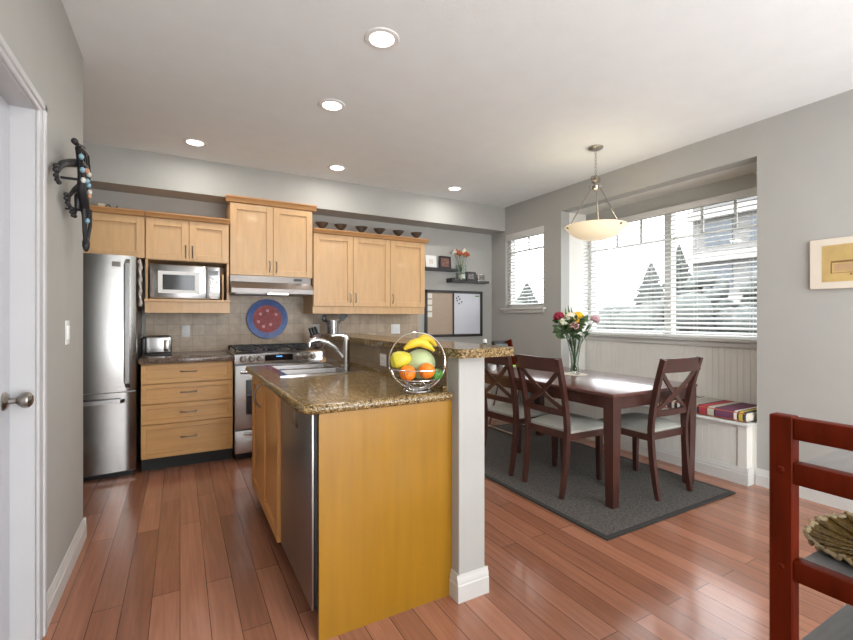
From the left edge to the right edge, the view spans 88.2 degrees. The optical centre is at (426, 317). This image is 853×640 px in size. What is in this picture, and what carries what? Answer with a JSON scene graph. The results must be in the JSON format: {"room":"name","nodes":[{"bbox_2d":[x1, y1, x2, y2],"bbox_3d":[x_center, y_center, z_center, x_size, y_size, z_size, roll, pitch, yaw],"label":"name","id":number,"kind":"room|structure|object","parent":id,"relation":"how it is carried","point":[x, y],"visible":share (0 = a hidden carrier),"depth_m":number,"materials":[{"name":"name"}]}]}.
{"room":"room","nodes":[
{"label":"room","id":0,"kind":"room"},
{"bbox_2d":[0,0,82,591],"bbox_3d":[-0.728,-0.110,-0.465,0.775,2.700,6.300,0,0,-29],"label":"wall","id":1,"kind":"structure","parent":0,"point":[40,35],"depth_m":2.00,"materials":[{"name":"paint"}]},
{"bbox_2d":[0,95,33,639],"bbox_3d":[-1.315,0.228,1.269,0.127,2.008,0.794,0,0,-29],"label":"door","id":2,"kind":"structure","parent":1,"relation":"in","point":[25,399],"depth_m":1.56,"materials":[{"name":"paint"}]},
{"bbox_2d":[0,33,46,639],"bbox_3d":[-1.312,0.203,1.271,0.133,2.075,1.000,0,0,-29],"label":"door frame","id":3,"kind":"structure","parent":1,"relation":"attached to","point":[27,109],"depth_m":1.63,"materials":[{"name":"paint"}]},
{"bbox_2d":[47,517,86,628],"bbox_3d":[-0.721,1.183,-0.453,0.779,0.115,6.314,0,0,-29],"label":"baseboard","id":4,"kind":"structure","parent":1,"relation":"attached to","point":[61,578],"depth_m":2.03,"materials":[{"name":"wood"}]},
{"bbox_2d":[65,320,69,344],"bbox_3d":[-1.725,0.070,2.117,0.010,0.116,0.072,0,0,-29],"label":"light switch","id":5,"kind":"object","parent":1,"relation":"attached to","point":[67,323],"visible":1,"depth_m":2.10,"materials":[{"name":"white plastic"}]},
{"bbox_2d":[52,138,91,251],"bbox_3d":[-1.601,-0.562,1.993,0.102,0.480,0.442,0,0,-29],"label":"wall sculpture","id":6,"kind":"object","parent":1,"relation":"attached to","point":[81,191],"visible":1,"depth_m":2.05,"materials":[{"name":"metal"}]},
{"bbox_2d":[89,189,491,398],"bbox_3d":[-1.263,-0.110,4.915,5.400,2.700,0.130,0,0,-29],"label":"wall","id":7,"kind":"structure","parent":0,"point":[442,242],"depth_m":4.78,"materials":[{"name":"paint"}]},
{"bbox_2d":[83,205,145,261],"bbox_3d":[-2.917,-0.711,3.670,0.978,0.398,0.425,0,0,-29],"label":"upper cabinet","id":8,"kind":"object","parent":7,"relation":"attached to","point":[114,231],"visible":0.31,"depth_m":3.67,"materials":[{"name":"brown wood"}]},
{"bbox_2d":[182,325,189,336],"bbox_3d":[-2.320,0.125,4.243,0.072,0.116,0.008,0,0,-29],"label":"wall outlet","id":9,"kind":"object","parent":7,"relation":"attached to","point":[185,328],"visible":1,"depth_m":4.24,"materials":[{"name":"white plastic"}]},
{"bbox_2d":[144,211,229,313],"bbox_3d":[-2.188,-0.477,4.047,0.662,0.865,0.480,0,0,-29],"label":"upper cabinet","id":10,"kind":"object","parent":7,"relation":"attached to","point":[171,238],"visible":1,"depth_m":3.90,"materials":[{"name":"brown wood"}]},
{"bbox_2d":[150,264,219,299],"bbox_3d":[-2.196,-0.311,4.017,0.540,0.298,0.364,0,0,-29],"label":"microwave","id":11,"kind":"object","parent":10,"relation":"on","point":[166,281],"visible":0.93,"depth_m":3.86,"materials":[{"name":"metal"}]},
{"bbox_2d":[144,299,229,301],"bbox_3d":[-2.186,-0.152,4.043,0.662,0.020,0.470,0,0,-29],"label":"niche shelf","id":12,"kind":"object","parent":10,"relation":"attached to","point":[146,300],"depth_m":3.81,"materials":[{"name":"brown wood"}]},
{"bbox_2d":[219,275,223,299],"bbox_3d":[-1.946,-0.281,4.177,0.016,0.237,0.290,0,0,-29],"label":"cutting board","id":13,"kind":"object","parent":10,"relation":"on","point":[221,276],"visible":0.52,"depth_m":4.07,"materials":[{"name":"brown wood"}]},
{"bbox_2d":[247,299,287,338],"bbox_3d":[-1.659,0.009,4.593,0.412,0.412,0.034,0,0,-29],"label":"decorative plate","id":14,"kind":"object","parent":7,"relation":"attached to","point":[266,318],"visible":1,"depth_m":4.59,"materials":[{"name":"blue ceramic"}]},
{"bbox_2d":[225,194,316,278],"bbox_3d":[-1.574,-0.767,4.422,0.838,0.735,0.425,0,0,-29],"label":"upper cabinet","id":15,"kind":"object","parent":7,"relation":"attached to","point":[273,238],"visible":0.99,"depth_m":4.25,"materials":[{"name":"brown wood"}]},
{"bbox_2d":[229,275,313,296],"bbox_3d":[-1.555,-0.309,4.351,0.735,0.175,0.548,0,0,-29],"label":"range hood","id":16,"kind":"object","parent":15,"relation":"attached to","point":[239,285],"visible":0.97,"depth_m":4.16,"materials":[{"name":"metal"}]},
{"bbox_2d":[83,141,504,234],"bbox_3d":[-1.211,-1.302,4.715,4.995,0.315,0.290,0,0,-29],"label":"soffit","id":17,"kind":"structure","parent":7,"relation":"attached to","point":[113,168],"depth_m":4.38,"materials":[{"name":"paint"}]},
{"bbox_2d":[304,228,428,313],"bbox_3d":[-0.653,-0.477,4.938,1.332,0.865,0.425,0,0,-29],"label":"upper cabinet","id":18,"kind":"object","parent":7,"relation":"attached to","point":[353,272],"visible":1,"depth_m":4.75,"materials":[{"name":"brown wood"}]},
{"bbox_2d":[315,221,328,228],"bbox_3d":[-1.105,-0.959,4.653,0.140,0.094,0.140,0,0,-29],"label":"footed bowl","id":19,"kind":"object","parent":18,"relation":"on","point":[320,224],"visible":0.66,"depth_m":4.62,"materials":[{"name":"brown wood"}]},
{"bbox_2d":[334,223,346,229],"bbox_3d":[-0.927,-0.959,4.754,0.140,0.094,0.140,0,0,-29],"label":"footed bowl","id":20,"kind":"object","parent":18,"relation":"on","point":[339,226],"visible":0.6,"depth_m":4.72,"materials":[{"name":"brown wood"}]},
{"bbox_2d":[355,226,367,231],"bbox_3d":[-0.720,-0.959,4.869,0.140,0.094,0.140,0,0,-29],"label":"footed bowl","id":21,"kind":"object","parent":18,"relation":"on","point":[359,228],"visible":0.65,"depth_m":4.83,"materials":[{"name":"brown wood"}]},
{"bbox_2d":[374,228,385,233],"bbox_3d":[-0.531,-0.959,4.975,0.140,0.094,0.140,0,0,-29],"label":"footed bowl","id":22,"kind":"object","parent":18,"relation":"on","point":[377,230],"visible":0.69,"depth_m":4.93,"materials":[{"name":"brown wood"}]},
{"bbox_2d":[393,230,403,235],"bbox_3d":[-0.325,-0.959,5.091,0.140,0.094,0.140,0,0,-29],"label":"footed bowl","id":23,"kind":"object","parent":18,"relation":"on","point":[396,232],"visible":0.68,"depth_m":5.05,"materials":[{"name":"brown wood"}]},
{"bbox_2d":[411,232,421,237],"bbox_3d":[-0.120,-0.959,5.206,0.140,0.094,0.140,0,0,-29],"label":"footed bowl","id":24,"kind":"object","parent":18,"relation":"on","point":[414,234],"visible":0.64,"depth_m":5.17,"materials":[{"name":"brown wood"}]},
{"bbox_2d":[391,324,399,333],"bbox_3d":[-0.374,0.133,5.333,0.120,0.115,0.008,0,0,-29],"label":"wall outlet","id":25,"kind":"object","parent":7,"relation":"attached to","point":[395,328],"visible":1,"depth_m":5.33,"materials":[{"name":"white plastic"}]},
{"bbox_2d":[425,267,457,271],"bbox_3d":[0.120,-0.613,5.546,0.570,0.030,0.139,0,0,-29],"label":"floating shelf","id":26,"kind":"object","parent":7,"relation":"attached to","point":[426,268],"visible":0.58,"depth_m":5.54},
{"bbox_2d":[425,255,436,267],"bbox_3d":[0.053,-0.708,5.526,0.155,0.156,0.033,0,0,-29],"label":"picture frame","id":27,"kind":"object","parent":26,"relation":"on","point":[430,261],"visible":0.9,"depth_m":5.52,"materials":[{"name":"white plastic"}]},
{"bbox_2d":[439,256,450,267],"bbox_3d":[0.239,-0.710,5.630,0.170,0.159,0.034,0,0,-29],"label":"picture frame","id":28,"kind":"object","parent":26,"relation":"on","point":[444,261],"visible":0.91,"depth_m":5.62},
{"bbox_2d":[441,258,449,266],"bbox_3d":[0.237,-0.710,5.633,0.128,0.116,0.020,0,0,-29],"label":"print","id":29,"kind":"object","parent":28,"relation":"attached to","point":[445,262],"depth_m":5.63},
{"bbox_2d":[424,289,482,336],"bbox_3d":[0.367,-0.057,5.748,0.889,0.603,0.025,0,0,-29],"label":"board","id":30,"kind":"object","parent":7,"relation":"attached to","point":[447,313],"visible":0.91,"depth_m":5.73,"materials":[{"name":"beige"}]},
{"bbox_2d":[446,278,488,283],"bbox_3d":[0.549,-0.486,5.783,0.590,0.052,0.144,0,0,-29],"label":"floating shelf","id":31,"kind":"object","parent":7,"relation":"attached to","point":[448,280],"visible":1,"depth_m":5.70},
{"bbox_2d":[456,264,465,279],"bbox_3d":[0.449,-0.589,5.725,0.132,0.200,0.132,0,0,-29],"label":"flower vase","id":32,"kind":"object","parent":31,"relation":"on","point":[461,273],"visible":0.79,"depth_m":5.67,"materials":[{"name":"clear glass"}]},
{"bbox_2d":[466,271,475,280],"bbox_3d":[0.589,-0.551,5.824,0.150,0.121,0.030,0,0,-29],"label":"picture frame","id":33,"kind":"object","parent":31,"relation":"on","point":[471,276],"visible":0.9,"depth_m":5.82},
{"bbox_2d":[477,274,484,280],"bbox_3d":[0.731,-0.539,5.902,0.115,0.096,0.027,0,0,-29],"label":"picture frame","id":34,"kind":"object","parent":31,"relation":"on","point":[480,277],"visible":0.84,"depth_m":5.90,"materials":[{"name":"silver metal"}]},
{"bbox_2d":[326,357,483,574],"bbox_3d":[-0.288,0.708,2.836,0.140,1.064,2.010,0,0,-29],"label":"wall","id":35,"kind":"structure","parent":0,"point":[465,376],"depth_m":1.96,"materials":[{"name":"paint"}]},
{"bbox_2d":[325,339,447,389],"bbox_3d":[-0.374,0.253,2.839,0.008,0.150,1.920,0,0,-29],"label":"tile","id":36,"kind":"structure","parent":35,"relation":"attached to","point":[366,355],"depth_m":2.77,"materials":[{"name":"tile"}]},
{"bbox_2d":[380,354,385,366],"bbox_3d":[-0.260,0.250,2.617,0.008,0.072,0.090,0,0,-29],"label":"wall outlet","id":37,"kind":"object","parent":36,"relation":"attached to","point":[382,356],"visible":1,"depth_m":2.61,"materials":[{"name":"white plastic"}]},
{"bbox_2d":[321,333,513,358],"bbox_3d":[-0.243,0.154,2.884,0.311,0.040,2.130,0,0,-29],"label":"bar","id":38,"kind":"object","parent":35,"relation":"on","point":[459,350],"visible":0.75,"depth_m":2.15,"materials":[{"name":"brown stone"}]},
{"bbox_2d":[449,565,488,603],"bbox_3d":[-0.288,1.183,2.836,0.168,0.115,2.038,0,0,-29],"label":"baseboard","id":39,"kind":"structure","parent":35,"relation":"attached to","point":[467,586],"depth_m":1.95,"materials":[{"name":"wood"}]},
{"bbox_2d":[42,417,852,639],"bbox_3d":[0.862,1.280,1.428,5.700,0.080,8.250,0,0,-29],"label":"floor","id":40,"kind":"structure","parent":0,"point":[191,551],"depth_m":2.10,"materials":[{"name":"brown wood"}]},
{"bbox_2d":[83,253,141,480],"bbox_3d":[-2.823,0.367,3.496,0.902,1.745,0.781,0,0,-29],"label":"refrigerator","id":41,"kind":"object","parent":40,"relation":"on","point":[112,311],"visible":0.49,"depth_m":3.36,"materials":[{"name":"metal"}]},
{"bbox_2d":[138,258,142,305],"bbox_3d":[-2.342,-0.290,3.594,0.030,0.399,0.160,0,0,-29],"label":"towel","id":42,"kind":"object","parent":41,"relation":"hanging from","point":[140,267],"visible":1,"depth_m":3.57,"materials":[{"name":"fabric"}]},
{"bbox_2d":[141,361,232,470],"bbox_3d":[-2.130,0.804,3.936,0.674,0.872,0.710,0,0,-29],"label":"base cabinet","id":43,"kind":"object","parent":40,"relation":"on","point":[187,408],"visible":1,"depth_m":3.65,"materials":[{"name":"brown wood"}]},
{"bbox_2d":[138,350,233,364],"bbox_3d":[-2.132,0.345,3.932,0.693,0.041,0.715,0,0,-29],"label":"countertop","id":44,"kind":"structure","parent":43,"relation":"on","point":[197,356],"depth_m":3.71,"materials":[{"name":"stone"}]},
{"bbox_2d":[141,335,171,355],"bbox_3d":[-2.363,0.239,3.859,0.232,0.172,0.167,0,0,-29],"label":"toaster","id":45,"kind":"object","parent":44,"relation":"on","point":[151,345],"visible":0.99,"depth_m":3.81,"materials":[{"name":"silver metal"}]},
{"bbox_2d":[227,343,321,458],"bbox_3d":[-1.475,0.753,4.244,0.762,0.974,0.773,0,0,-29],"label":"range","id":46,"kind":"object","parent":40,"relation":"on","point":[244,355],"visible":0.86,"depth_m":3.84,"materials":[{"name":"metal"}]},
{"bbox_2d":[227,347,310,355],"bbox_3d":[-1.498,0.323,4.284,0.762,0.025,0.680,0,0,-29],"label":"cooktop","id":47,"kind":"object","parent":46,"relation":"in","point":[232,351],"depth_m":4.07,"materials":[{"name":"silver metal"}]},
{"bbox_2d":[252,376,451,639],"bbox_3d":[-0.557,0.804,2.478,0.677,0.872,1.532,0,0,-29],"label":"base cabinet","id":48,"kind":"object","parent":40,"relation":"on","point":[385,473],"visible":0.81,"depth_m":1.83,"materials":[{"name":"brown wood"}]},
{"bbox_2d":[281,399,317,610],"bbox_3d":[-0.327,0.754,2.104,0.604,0.761,0.610,0,0,-29],"label":"dishwasher","id":49,"kind":"object","parent":48,"relation":"in","point":[299,432],"visible":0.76,"depth_m":1.84,"materials":[{"name":"silver metal"}]},
{"bbox_2d":[245,359,452,414],"bbox_3d":[-0.562,0.339,2.483,0.667,0.058,1.588,0,0,-29],"label":"countertop","id":50,"kind":"structure","parent":48,"relation":"on","point":[373,388],"depth_m":1.97,"materials":[{"name":"brown stone"}]},
{"bbox_2d":[262,362,368,376],"bbox_3d":[-0.735,0.409,2.844,0.524,0.172,0.626,0,0,-29],"label":"sink","id":51,"kind":"object","parent":50,"relation":"in","point":[284,370],"visible":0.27,"depth_m":2.84,"materials":[{"name":"silver metal"}]},
{"bbox_2d":[272,364,331,368],"bbox_3d":[-0.834,0.411,2.956,0.365,0.168,0.253,0,0,-29],"label":"basin","id":52,"kind":"object","parent":51,"relation":"in","point":[289,366],"depth_m":3.05,"materials":[{"name":"silver metal"}]},
{"bbox_2d":[282,368,345,374],"bbox_3d":[-0.692,0.411,2.703,0.365,0.168,0.258,0,0,-29],"label":"basin","id":53,"kind":"object","parent":51,"relation":"in","point":[302,370],"depth_m":2.81,"materials":[{"name":"silver metal"}]},
{"bbox_2d":[307,333,350,366],"bbox_3d":[-0.640,0.213,2.902,0.292,0.219,0.068,0,0,-29],"label":"faucet","id":54,"kind":"object","parent":50,"relation":"on","point":[345,353],"visible":1,"depth_m":2.93,"materials":[{"name":"silver metal"}]},
{"bbox_2d":[388,332,445,392],"bbox_3d":[-0.042,0.195,1.977,0.260,0.265,0.260,0,0,-29],"label":"fruit basket","id":55,"kind":"object","parent":50,"relation":"on","point":[420,388],"visible":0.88,"depth_m":1.96,"materials":[{"name":"silver metal"}]},
{"bbox_2d":[390,351,410,369],"bbox_3d":[-0.117,0.189,1.959,0.095,0.082,0.085,0,0,-29],"label":"pear","id":56,"kind":"object","parent":55,"relation":"in","point":[398,359],"visible":0.95,"depth_m":1.93,"materials":[{"name":"food"}]},
{"bbox_2d":[399,365,415,380],"bbox_3d":[-0.082,0.240,1.916,0.071,0.068,0.072,0,0,-29],"label":"orange","id":57,"kind":"object","parent":55,"relation":"in","point":[409,376],"visible":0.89,"depth_m":1.89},
{"bbox_2d":[388,365,445,387],"bbox_3d":[-0.042,0.268,1.977,0.260,0.092,0.260,0,0,-29],"label":"wire bowl","id":58,"kind":"object","parent":55,"relation":"on","point":[444,367],"depth_m":1.93,"materials":[{"name":"silver metal"}]},
{"bbox_2d":[403,338,436,353],"bbox_3d":[-0.027,0.126,1.963,0.155,0.071,0.036,0,0,-14],"label":"banana","id":59,"kind":"object","parent":55,"relation":"in","point":[418,342],"visible":1,"depth_m":1.95,"materials":[{"name":"yellow plant"}]},
{"bbox_2d":[408,349,434,377],"bbox_3d":[-0.030,0.208,2.003,0.143,0.132,0.132,0,0,-29],"label":"melon","id":60,"kind":"object","parent":55,"relation":"in","point":[419,357],"visible":0.61,"depth_m":1.95,"materials":[{"name":"food"}]},
{"bbox_2d":[418,363,434,378],"bbox_3d":[0.001,0.230,1.914,0.071,0.068,0.072,0,0,-29],"label":"orange","id":61,"kind":"object","parent":55,"relation":"in","point":[426,366],"visible":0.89,"depth_m":1.89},
{"bbox_2d":[418,334,438,348],"bbox_3d":[0.003,0.108,1.994,0.114,0.069,0.036,0,0,-19],"label":"banana","id":62,"kind":"object","parent":55,"relation":"in","point":[429,339],"visible":0.53,"depth_m":1.98,"materials":[{"name":"yellow plant"}]},
{"bbox_2d":[431,368,442,379],"bbox_3d":[0.043,0.249,1.949,0.062,0.052,0.052,0,0,-29],"label":"lime","id":63,"kind":"object","parent":55,"relation":"in","point":[440,373],"visible":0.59,"depth_m":1.93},
{"bbox_2d":[484,423,735,540],"bbox_3d":[1.016,1.234,3.802,1.350,0.011,2.360,0,0,-29],"label":"area rug","id":64,"kind":"object","parent":40,"relation":"on","point":[583,505],"visible":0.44,"depth_m":3.19,"materials":[{"name":"carpet"}]},
{"bbox_2d":[488,339,534,434],"bbox_3d":[0.984,0.733,4.832,0.404,0.986,0.552,0,0,-29],"label":"dining chair","id":65,"kind":"object","parent":64,"relation":"on","point":[509,343],"visible":0.23,"depth_m":4.93,"materials":[{"name":"brown wood"}]},
{"bbox_2d":[484,356,557,475],"bbox_3d":[0.732,0.749,3.686,0.552,0.963,0.460,0,0,-32],"label":"dining chair","id":66,"kind":"object","parent":64,"relation":"on","point":[512,411],"visible":0.7,"depth_m":3.53,"materials":[{"name":"brown wood"}]},
{"bbox_2d":[514,354,603,498],"bbox_3d":[0.996,0.749,3.244,0.552,0.963,0.460,0,0,-31],"label":"dining chair","id":67,"kind":"object","parent":64,"relation":"on","point":[560,423],"visible":0.98,"depth_m":3.12,"materials":[{"name":"wood"}]},
{"bbox_2d":[484,366,697,508],"bbox_3d":[1.198,0.858,3.743,0.940,0.740,1.640,0,0,-29],"label":"dining table","id":68,"kind":"object","parent":64,"relation":"on","point":[612,392],"visible":0.49,"depth_m":3.10,"materials":[{"name":"brown wood"}]},
{"bbox_2d":[564,372,587,375],"bbox_3d":[1.284,0.486,3.814,0.216,0.004,0.216,0,0,-29],"label":"trivet","id":69,"kind":"object","parent":68,"relation":"on","point":[567,373],"visible":0.7,"depth_m":3.77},
{"bbox_2d":[566,335,583,373],"bbox_3d":[1.284,0.319,3.814,0.148,0.330,0.148,0,0,-29],"label":"flower vase","id":70,"kind":"object","parent":69,"relation":"on","point":[574,344],"visible":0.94,"depth_m":3.78,"materials":[{"name":"clear glass"}]},
{"bbox_2d":[553,311,566,335],"bbox_3d":[1.195,0.201,3.818,0.213,0.515,0.094,0,0,-23],"label":"flower","id":71,"kind":"object","parent":70,"relation":"in","point":[557,315],"visible":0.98,"depth_m":3.77,"materials":[{"name":"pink plant"}]},
{"bbox_2d":[552,306,590,338],"bbox_3d":[1.260,0.173,3.813,0.333,0.571,0.343,0,0,15],"label":"foliage","id":72,"kind":"object","parent":70,"relation":"in","point":[559,334],"visible":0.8,"depth_m":3.74,"materials":[{"name":"green plant"}]},
{"bbox_2d":[582,315,599,341],"bbox_3d":[1.382,0.217,3.831,0.246,0.484,0.086,0,0,11],"label":"flower","id":73,"kind":"object","parent":70,"relation":"in","point":[594,318],"visible":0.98,"depth_m":3.79,"materials":[{"name":"pink plant"}]},
{"bbox_2d":[595,356,702,500],"bbox_3d":[1.619,0.749,3.216,0.460,0.963,0.552,0,0,-28],"label":"dining chair","id":74,"kind":"object","parent":64,"relation":"on","point":[650,427],"visible":0.93,"depth_m":3.08,"materials":[{"name":"brown wood"}]},
{"bbox_2d":[555,398,756,485],"bbox_3d":[2.103,1.012,4.199,0.498,0.456,1.958,0,0,-29],"label":"window bench","id":75,"kind":"object","parent":40,"relation":"on","point":[725,449],"visible":0.41,"depth_m":3.47,"materials":[{"name":"paint"}]},
{"bbox_2d":[649,396,756,421],"bbox_3d":[2.116,0.744,4.188,0.455,0.078,1.869,0,0,-29],"label":"bench cushion","id":76,"kind":"object","parent":75,"relation":"on","point":[719,408],"visible":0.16,"depth_m":3.50,"materials":[{"name":"fabric"}]},
{"bbox_2d":[769,412,852,639],"bbox_3d":[1.338,0.736,1.086,0.903,1.008,0.467,0,0,-29],"label":"chair","id":77,"kind":"object","parent":40,"relation":"on","point":[832,473],"visible":1,"depth_m":1.04,"materials":[{"name":"red wood"}]},
{"bbox_2d":[802,511,852,566],"bbox_3d":[1.147,0.544,1.028,0.328,0.056,0.398,0,0,-41],"label":"woven tray","id":78,"kind":"object","parent":77,"relation":"on","point":[832,534],"visible":1,"depth_m":1.13,"materials":[{"name":"wicker"}]},
{"bbox_3d":[-0.603,0.804,4.791,1.288,0.872,0.710,0,0,-29],"label":"base cabinet","id":79,"kind":"object","parent":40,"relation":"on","visible":0},
{"bbox_2d":[311,347,324,356],"bbox_3d":[-0.595,0.345,4.793,1.312,0.041,0.715,0,0,-29],"label":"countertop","id":80,"kind":"structure","parent":79,"relation":"on","point":[322,348],"depth_m":4.27,"materials":[{"name":"stone"}]},
{"bbox_2d":[308,326,323,348],"bbox_3d":[-1.150,0.204,4.571,0.144,0.234,0.120,0,0,-29],"label":"knife block","id":81,"kind":"object","parent":80,"relation":"on","point":[313,331],"visible":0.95,"depth_m":4.53,"materials":[{"name":"brown wood"}]},
{"bbox_2d":[324,320,339,348],"bbox_3d":[-0.994,0.175,4.659,0.160,0.300,0.136,0,0,-29],"label":"utensil crock","id":82,"kind":"object","parent":80,"relation":"on","point":[332,326],"visible":0.62,"depth_m":4.60,"materials":[{"name":"silver metal"}]},
{"bbox_2d":[326,320,338,332],"bbox_3d":[-0.994,0.092,4.659,0.136,0.135,0.136,0,0,-29],"label":"cup","id":83,"kind":"object","parent":82,"relation":"on","point":[332,326],"depth_m":4.60,"materials":[{"name":"silver metal"}]},
{"bbox_2d":[62,0,852,206],"bbox_3d":[0.862,-1.510,1.428,5.700,0.100,8.250,0,0,-29],"label":"ceiling","id":84,"kind":"structure","parent":0,"point":[503,102],"depth_m":2.68,"materials":[{"name":"paint"}]},
{"bbox_2d":[183,138,207,146],"bbox_3d":[-1.923,-1.456,3.657,0.184,0.007,0.184,0,0,-29],"label":"recessed light","id":85,"kind":"object","parent":84,"relation":"in","point":[195,142],"visible":1,"depth_m":3.65,"materials":[{"name":"glass"}]},
{"bbox_2d":[318,99,345,111],"bbox_3d":[-0.648,-1.456,3.018,0.184,0.007,0.184,0,0,-29],"label":"recessed light","id":86,"kind":"object","parent":84,"relation":"in","point":[332,105],"visible":1,"depth_m":3.01,"materials":[{"name":"white plastic"}]},
{"bbox_2d":[327,164,346,170],"bbox_3d":[-0.868,-1.456,4.271,0.184,0.007,0.184,0,0,-29],"label":"recessed light","id":87,"kind":"object","parent":84,"relation":"in","point":[335,167],"visible":1,"depth_m":4.26,"materials":[{"name":"white plastic"}]},
{"bbox_2d":[364,27,398,49],"bbox_3d":[-0.234,-1.456,2.299,0.184,0.007,0.184,0,0,-29],"label":"recessed light","id":88,"kind":"object","parent":84,"relation":"in","point":[382,38],"visible":1,"depth_m":2.29,"materials":[{"name":"white plastic"}]},
{"bbox_2d":[447,186,462,190],"bbox_3d":[0.317,-1.456,4.958,0.184,0.007,0.184,0,0,-29],"label":"recessed light","id":89,"kind":"object","parent":84,"relation":"in","point":[451,188],"visible":1,"depth_m":4.95,"materials":[{"name":"white plastic"}]},
{"bbox_2d":[564,144,627,240],"bbox_3d":[1.446,-1.062,3.762,0.510,0.795,0.510,0,0,-29],"label":"pendant lamp","id":90,"kind":"object","parent":84,"relation":"hanging from","point":[603,229],"visible":1,"depth_m":3.65,"materials":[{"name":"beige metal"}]},
{"bbox_2d":[569,212,587,369],"bbox_3d":[2.286,-0.033,4.283,0.425,2.546,2.129,0,0,-29],"label":"wall","id":91,"kind":"structure","parent":0,"point":[576,246],"depth_m":5.09,"materials":[{"name":"paint"}]},
{"bbox_2d":[588,196,756,336],"bbox_3d":[2.410,-0.440,4.353,0.080,1.280,1.929,0,0,-29],"label":"window","id":92,"kind":"structure","parent":91,"relation":"in","point":[735,201],"depth_m":4.33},
{"bbox_2d":[583,187,756,339],"bbox_3d":[2.291,-0.439,4.279,0.080,1.233,1.933,0,0,-29],"label":"blind","id":93,"kind":"object","parent":92,"relation":"attached to","point":[750,192],"visible":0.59,"depth_m":4.12,"materials":[{"name":"white plastic"}]},
{"bbox_2d":[570,161,756,214],"bbox_3d":[2.286,-1.256,4.283,0.424,0.100,1.929,0,0,-29],"label":"ceiling","id":94,"kind":"structure","parent":0,"point":[749,168],"depth_m":4.07,"materials":[{"name":"paint"}]},
{"bbox_2d":[583,334,756,348],"bbox_3d":[2.349,0.217,4.319,0.140,0.075,1.929,0,0,-29],"label":"sill","id":95,"kind":"structure","parent":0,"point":[711,342],"depth_m":4.16,"materials":[{"name":"wood"}]},
{"bbox_2d":[586,172,756,220],"bbox_3d":[2.406,-1.133,4.350,0.150,0.146,1.929,0,0,-29],"label":"wall bay header","id":96,"kind":"structure","parent":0,"point":[747,181],"depth_m":4.16,"materials":[{"name":"paint"}]},
{"bbox_2d":[586,340,756,404],"bbox_3d":[2.401,0.740,4.347,0.162,1.000,1.929,0,0,-29],"label":"wall","id":97,"kind":"structure","parent":0,"point":[730,374],"depth_m":4.03,"materials":[{"name":"paint"}]},
{"bbox_2d":[492,89,852,470],"bbox_3d":[2.891,-0.110,2.634,0.130,2.700,8.170,0,0,-29],"label":"wall","id":98,"kind":"structure","parent":0,"point":[803,155],"depth_m":3.15,"materials":[{"name":"paint"}]},
{"bbox_2d":[500,307,545,312],"bbox_3d":[1.229,-0.098,5.514,0.135,0.065,0.790,0,0,-29],"label":"window sill","id":99,"kind":"structure","parent":98,"relation":"attached to","point":[524,309],"depth_m":5.43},
{"bbox_2d":[509,233,542,305],"bbox_3d":[1.290,-0.600,5.543,0.080,0.940,0.690,0,0,-29],"label":"window","id":100,"kind":"structure","parent":98,"relation":"in","point":[511,244],"depth_m":5.80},
{"bbox_2d":[505,226,543,307],"bbox_3d":[1.244,-0.611,5.513,0.080,0.958,0.698,0,0,-29],"label":"blind","id":101,"kind":"object","parent":100,"relation":"attached to","point":[538,230],"visible":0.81,"depth_m":5.50,"materials":[{"name":"white plastic"}]},
{"bbox_2d":[491,399,852,512],"bbox_3d":[2.858,1.177,2.547,0.014,0.125,8.050,0,0,-29],"label":"baseboard","id":102,"kind":"structure","parent":98,"relation":"attached to","point":[762,476],"depth_m":2.96,"materials":[{"name":"wood"}]},
{"bbox_2d":[810,236,852,289],"bbox_3d":[2.755,-0.357,2.719,0.024,0.330,0.612,0,0,-29],"label":"framed painting","id":103,"kind":"object","parent":98,"relation":"attached to","point":[831,260],"visible":1,"depth_m":2.88},
{"bbox_2d":[822,243,852,281],"bbox_3d":[2.746,-0.357,2.715,0.002,0.240,0.482,0,0,-29],"label":"artwork","id":104,"kind":"object","parent":103,"relation":"attached to","point":[837,258],"depth_m":2.85},
{"label":"outside","id":105,"kind":"structure","parent":0,"visible":0},
{"bbox_3d":[36.552,4.340,31.940,85.000,0.200,100.000,0,0,-29],"label":"lawn","id":106,"kind":"structure","parent":105,"visible":0},
{"bbox_2d":[516,282,538,302],"bbox_3d":[6.072,1.018,26.189,7.008,6.444,6.558,0,0,-29],"label":"conifer","id":107,"kind":"object","parent":106,"relation":"on","point":[525,285],"visible":0.1,"depth_m":25.90,"materials":[{"name":"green plant"}]},
{"bbox_2d":[516,292,756,335],"bbox_3d":[5.300,1.681,13.273,1.968,4.666,24.864,0,0,-29],"label":"hedge","id":108,"kind":"object","parent":106,"relation":"on","point":[689,293],"visible":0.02,"depth_m":10.68,"materials":[{"name":"plant"}]},
{"bbox_2d":[632,261,679,330],"bbox_3d":[7.689,1.132,14.961,4.256,6.215,4.217,0,0,-29],"label":"conifer","id":109,"kind":"object","parent":106,"relation":"on","point":[650,265],"visible":0.07,"depth_m":14.82,"materials":[{"name":"green plant"}]},
{"bbox_2d":[661,243,691,295],"bbox_3d":[12.168,0.290,21.242,4.759,7.899,4.928,0,0,-29],"label":"conifer","id":110,"kind":"object","parent":106,"relation":"on","point":[678,248],"visible":0.05,"depth_m":20.90,"materials":[{"name":"green plant"}]},
{"bbox_2d":[677,272,736,331],"bbox_3d":[10.928,1.177,17.335,2.083,6.126,2.002,0,0,38],"label":"bushy tree","id":111,"kind":"object","parent":106,"relation":"on","point":[701,273],"visible":0.14,"depth_m":16.89,"materials":[{"name":"green plant"}]},
{"bbox_2d":[687,196,756,335],"bbox_3d":[23.526,-4.660,22.866,8.600,17.800,14.900,0,0,-29],"label":"apartment building","id":112,"kind":"structure","parent":106,"relation":"on","point":[755,197],"depth_m":25.61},
{"bbox_2d":[737,270,756,307],"bbox_3d":[12.150,1.093,15.322,2.380,6.293,2.384,0,0,-29],"label":"bushy tree","id":113,"kind":"object","parent":106,"relation":"on","point":[752,274],"visible":0.08,"depth_m":15.21,"materials":[{"name":"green plant"}]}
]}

